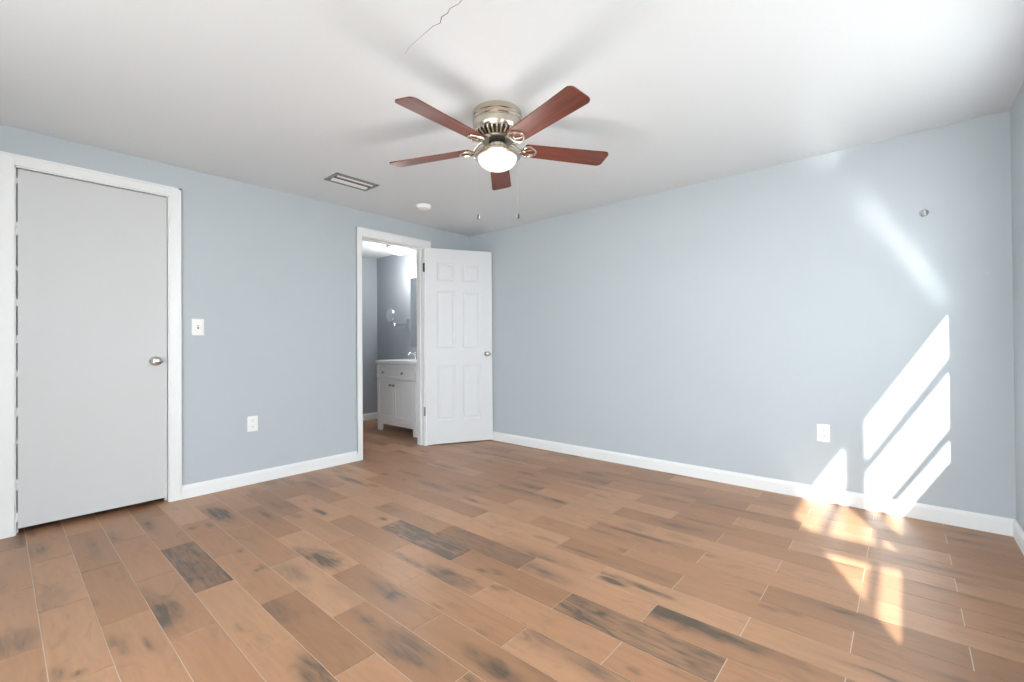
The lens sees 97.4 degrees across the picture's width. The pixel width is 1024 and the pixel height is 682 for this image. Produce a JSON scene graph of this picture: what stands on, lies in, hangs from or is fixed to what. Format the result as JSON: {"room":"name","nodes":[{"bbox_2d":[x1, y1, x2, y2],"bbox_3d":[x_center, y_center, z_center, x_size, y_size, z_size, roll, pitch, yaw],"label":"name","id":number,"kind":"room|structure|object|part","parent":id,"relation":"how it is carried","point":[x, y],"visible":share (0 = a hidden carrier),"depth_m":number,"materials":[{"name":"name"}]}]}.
{"room":"empty bedroom","nodes":[
{"label":"empty bedroom","id":0,"kind":"room"},
{"bbox_2d":[0,124,469,485],"bbox_3d":[-1.964,-0.055,3.537,0.120,2.280,4.400,-1,-1,41],"label":"wall","id":1,"kind":"structure","parent":0,"point":[270,274],"depth_m":3.47,"materials":[{"name":"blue paint"}]},
{"bbox_2d":[16,178,17,521],"bbox_3d":[-2.773,0.046,2.520,0.008,1.926,0.010,-1,-1,41],"label":"trim","id":2,"kind":"structure","parent":1,"relation":"attached to","point":[16,178],"depth_m":2.52,"materials":[{"name":"white wood"}]},
{"bbox_2d":[0,151,181,538],"bbox_3d":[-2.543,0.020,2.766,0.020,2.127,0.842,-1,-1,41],"label":"trim","id":3,"kind":"structure","parent":1,"relation":"attached to","point":[8,160],"depth_m":2.51,"materials":[{"name":"white wood"}]},
{"bbox_2d":[17,169,166,528],"bbox_3d":[-2.535,0.041,2.768,0.104,2.019,0.680,-1,-1,41],"label":"door","id":4,"kind":"structure","parent":1,"relation":"in","point":[92,258],"depth_m":2.75,"materials":[{"name":"grey paint"}]},
{"bbox_3d":[-2.341,0.132,2.963,0.068,0.062,0.062,-1,-1,41],"label":"knob","id":5,"kind":"part","parent":4,"relation":"part of","materials":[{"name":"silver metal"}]},
{"bbox_2d":[192,319,203,334],"bbox_3d":[-2.203,-0.098,3.160,0.017,0.116,0.074,-1,-1,41],"label":"light switch","id":6,"kind":"object","parent":1,"relation":"attached to","point":[197,324],"visible":1,"depth_m":3.16,"materials":[{"name":"white plastic"}]},
{"bbox_2d":[247,415,257,431],"bbox_3d":[-1.971,0.628,3.421,0.008,0.116,0.074,-1,-1,41],"label":"wall outlet","id":7,"kind":"object","parent":1,"relation":"attached to","point":[252,421],"visible":1,"depth_m":3.42,"materials":[{"name":"white plastic"}]},
{"bbox_2d":[182,451,357,498],"bbox_3d":[-1.830,1.038,3.574,0.013,0.092,1.312,-1,-1,41],"label":"baseboard","id":8,"kind":"structure","parent":1,"relation":"attached to","point":[225,483],"depth_m":3.47,"materials":[{"name":"white wood"}]},
{"bbox_2d":[356,226,430,460],"bbox_3d":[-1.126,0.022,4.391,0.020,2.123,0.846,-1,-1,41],"label":"trim","id":9,"kind":"structure","parent":1,"relation":"attached to","point":[360,231],"depth_m":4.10,"materials":[{"name":"white wood"}]},
{"bbox_2d":[423,248,492,444],"bbox_3d":[-0.560,0.052,4.761,0.748,2.040,0.103,0,0,-20],"label":"door","id":10,"kind":"structure","parent":1,"relation":"in","point":[458,282],"depth_m":4.78,"materials":[{"name":"white paint"}]},
{"bbox_2d":[362,256,376,413],"bbox_3d":[-2.639,-0.036,5.685,0.120,2.280,2.050,-1,-1,41],"label":"wall","id":11,"kind":"structure","parent":0,"point":[369,265],"depth_m":6.33,"materials":[{"name":"grey paint"}]},
{"bbox_2d":[363,412,376,420],"bbox_3d":[-2.541,1.057,5.679,0.013,0.092,1.930,-1,-1,41],"label":"baseboard","id":12,"kind":"structure","parent":11,"relation":"attached to","point":[369,416],"depth_m":6.31,"materials":[{"name":"white wood"}]},
{"bbox_2d":[0,419,1023,681],"bbox_3d":[-1.061,1.133,2.749,6.374,0.120,4.640,-1,-1,41],"label":"floor","id":13,"kind":"structure","parent":0,"point":[481,560],"depth_m":1.98,"materials":[{"name":"brown wood"}]},
{"bbox_2d":[376,359,416,436],"bbox_3d":[-1.234,0.662,5.486,0.825,0.859,0.499,-1,-1,41],"label":"bathroom vanity","id":14,"kind":"object","parent":13,"relation":"on","point":[396,378],"visible":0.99,"depth_m":5.30,"materials":[{"name":"white wood"}]},
{"bbox_3d":[-1.536,0.709,5.465,0.336,0.472,0.017,-1,-1,41],"label":"door","id":15,"kind":"part","parent":14,"relation":"part of","materials":[{"name":"white wood"}]},
{"bbox_2d":[376,359,416,365],"bbox_3d":[-1.229,0.257,5.498,0.825,0.048,0.473,-1,-1,41],"label":"countertop","id":16,"kind":"structure","parent":14,"relation":"on","point":[393,361],"depth_m":5.34,"materials":[{"name":"white stone"}]},
{"bbox_2d":[408,350,416,359],"bbox_3d":[-1.229,0.168,5.594,0.052,0.130,0.150,-1,-1,41],"label":"faucet","id":17,"kind":"object","parent":16,"relation":"on","point":[415,352],"visible":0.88,"depth_m":5.61,"materials":[{"name":"silver metal"}]},
{"bbox_3d":[-1.377,0.374,5.326,0.781,0.156,0.017,-1,-1,41],"label":"drawer","id":18,"kind":"part","parent":14,"relation":"part of","materials":[{"name":"white wood"}]},
{"bbox_3d":[-1.247,0.705,5.213,0.426,0.472,0.017,-1,-1,41],"label":"door","id":19,"kind":"part","parent":14,"relation":"part of","materials":[{"name":"white wood"}]},
{"bbox_2d":[0,0,1023,258],"bbox_3d":[-1.052,-1.267,2.742,6.444,0.121,4.640,-1,-1,41],"label":"ceiling","id":20,"kind":"structure","parent":0,"point":[287,96],"depth_m":2.12,"materials":[{"name":"paint"}]},
{"bbox_2d":[324,173,378,190],"bbox_3d":[-1.208,-1.196,3.401,0.196,0.010,0.344,-1,-1,41],"label":"ceiling vent","id":21,"kind":"object","parent":20,"relation":"in","point":[338,178],"visible":1,"depth_m":3.39,"materials":[{"name":"silver metal"}]},
{"bbox_3d":[-1.235,-1.195,3.424,0.044,0.008,0.288,-1,-1,41],"label":"blade","id":22,"kind":"part","parent":21,"relation":"part of","materials":[{"name":"white metal"}]},
{"bbox_3d":[-1.173,-1.198,3.370,0.020,0.006,0.288,-1,-1,41],"label":"blade","id":23,"kind":"part","parent":21,"relation":"part of","materials":[{"name":"white metal"}]},
{"bbox_2d":[386,245,409,254],"bbox_3d":[-1.412,-1.132,5.617,0.304,0.106,0.304,-1,-1,41],"label":"bathroom ceiling light","id":24,"kind":"object","parent":20,"relation":"attached to","point":[393,249],"visible":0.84,"depth_m":5.53,"materials":[{"name":"white glass"}]},
{"bbox_2d":[416,203,430,210],"bbox_3d":[-0.784,-1.181,3.987,0.134,0.039,0.134,-1,-1,41],"label":"smoke detector","id":25,"kind":"object","parent":20,"relation":"attached to","point":[421,206],"visible":1,"depth_m":3.95,"materials":[{"name":"white plastic"}]},
{"bbox_2d":[389,86,607,219],"bbox_3d":[-0.093,-0.932,2.363,1.239,0.568,1.209,-1,-1,41],"label":"ceiling fan","id":26,"kind":"object","parent":20,"relation":"hanging from","point":[497,124],"visible":1,"depth_m":2.30,"materials":[{"name":"brown wood"}]},
{"bbox_3d":[-0.451,-1.024,2.526,0.492,0.006,0.131,-1,10,19],"label":"fan blade","id":27,"kind":"part","parent":26,"relation":"part of","materials":[{"name":"brown wood"}]},
{"bbox_3d":[-0.314,-1.022,2.084,0.131,0.006,0.492,13,9,36],"label":"fan blade","id":28,"kind":"part","parent":26,"relation":"part of","materials":[{"name":"brown wood"}]},
{"bbox_3d":[-0.078,-0.945,2.399,0.211,0.071,0.211,-1,-1,41],"label":"lamp shade","id":29,"kind":"part","parent":26,"relation":"part of","materials":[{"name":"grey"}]},
{"bbox_3d":[-0.073,-1.030,2.793,0.131,0.006,0.492,-11,0,1],"label":"fan blade","id":30,"kind":"part","parent":26,"relation":"part of","materials":[{"name":"brown wood"}]},
{"bbox_3d":[0.149,-1.034,2.077,0.131,0.006,0.492,13,-8,-34],"label":"fan blade","id":31,"kind":"part","parent":26,"relation":"part of","materials":[{"name":"brown wood"}]},
{"bbox_3d":[0.298,-1.039,2.515,0.492,0.006,0.131,-1,-11,-17],"label":"fan blade","id":32,"kind":"part","parent":26,"relation":"part of","materials":[{"name":"brown wood"}]},
{"bbox_2d":[377,111,1015,518],"bbox_3d":[0.434,-0.067,4.444,6.384,2.280,0.120,-1,-1,41],"label":"wall","id":33,"kind":"structure","parent":0,"point":[715,324],"depth_m":3.08,"materials":[{"name":"blue paint"}]},
{"bbox_2d":[386,308,409,329],"bbox_3d":[-1.525,-0.292,5.956,0.361,0.286,0.079,-1,0,21],"label":"makeup mirror","id":34,"kind":"object","parent":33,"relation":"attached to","point":[390,313],"visible":1,"depth_m":5.96,"materials":[{"name":"silver metal"}]},
{"bbox_2d":[410,278,416,346],"bbox_3d":[-1.056,-0.364,5.656,0.720,0.912,0.010,-1,-1,41],"label":"wall mirror","id":35,"kind":"object","parent":33,"relation":"attached to","point":[413,292],"visible":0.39,"depth_m":5.85,"materials":[{"name":"clear glass"}]},
{"bbox_2d":[490,431,1015,536],"bbox_3d":[1.107,1.018,3.769,4.184,0.092,0.013,-1,-1,41],"label":"baseboard","id":36,"kind":"structure","parent":33,"relation":"attached to","point":[960,518],"depth_m":3.05,"materials":[{"name":"white wood"}]},
{"bbox_2d":[817,424,829,442],"bbox_3d":[2.044,0.605,2.955,0.074,0.116,0.008,-1,-1,41],"label":"wall outlet","id":37,"kind":"object","parent":33,"relation":"attached to","point":[823,430],"visible":1,"depth_m":2.95,"materials":[{"name":"white plastic"}]},
{"bbox_2d":[919,209,928,216],"bbox_3d":[2.398,-0.746,2.619,0.042,0.051,0.049,-1,-1,41],"label":"wall hook","id":38,"kind":"object","parent":33,"relation":"attached to","point":[924,212],"visible":1,"depth_m":2.63,"materials":[{"name":"silver metal"}]},
{"bbox_2d":[1010,81,1023,530],"bbox_3d":[1.309,-0.098,0.682,0.200,2.280,4.400,-1,-1,41],"label":"wall","id":39,"kind":"structure","parent":0,"point":[1017,110],"depth_m":2.29,"materials":[{"name":"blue paint"}]},
{"bbox_2d":[1013,520,1023,554],"bbox_3d":[1.237,0.997,0.745,0.013,0.092,4.400,-1,-1,41],"label":"baseboard","id":40,"kind":"structure","parent":39,"relation":"attached to","point":[1018,533],"depth_m":2.29,"materials":[{"name":"white wood"}]}
]}

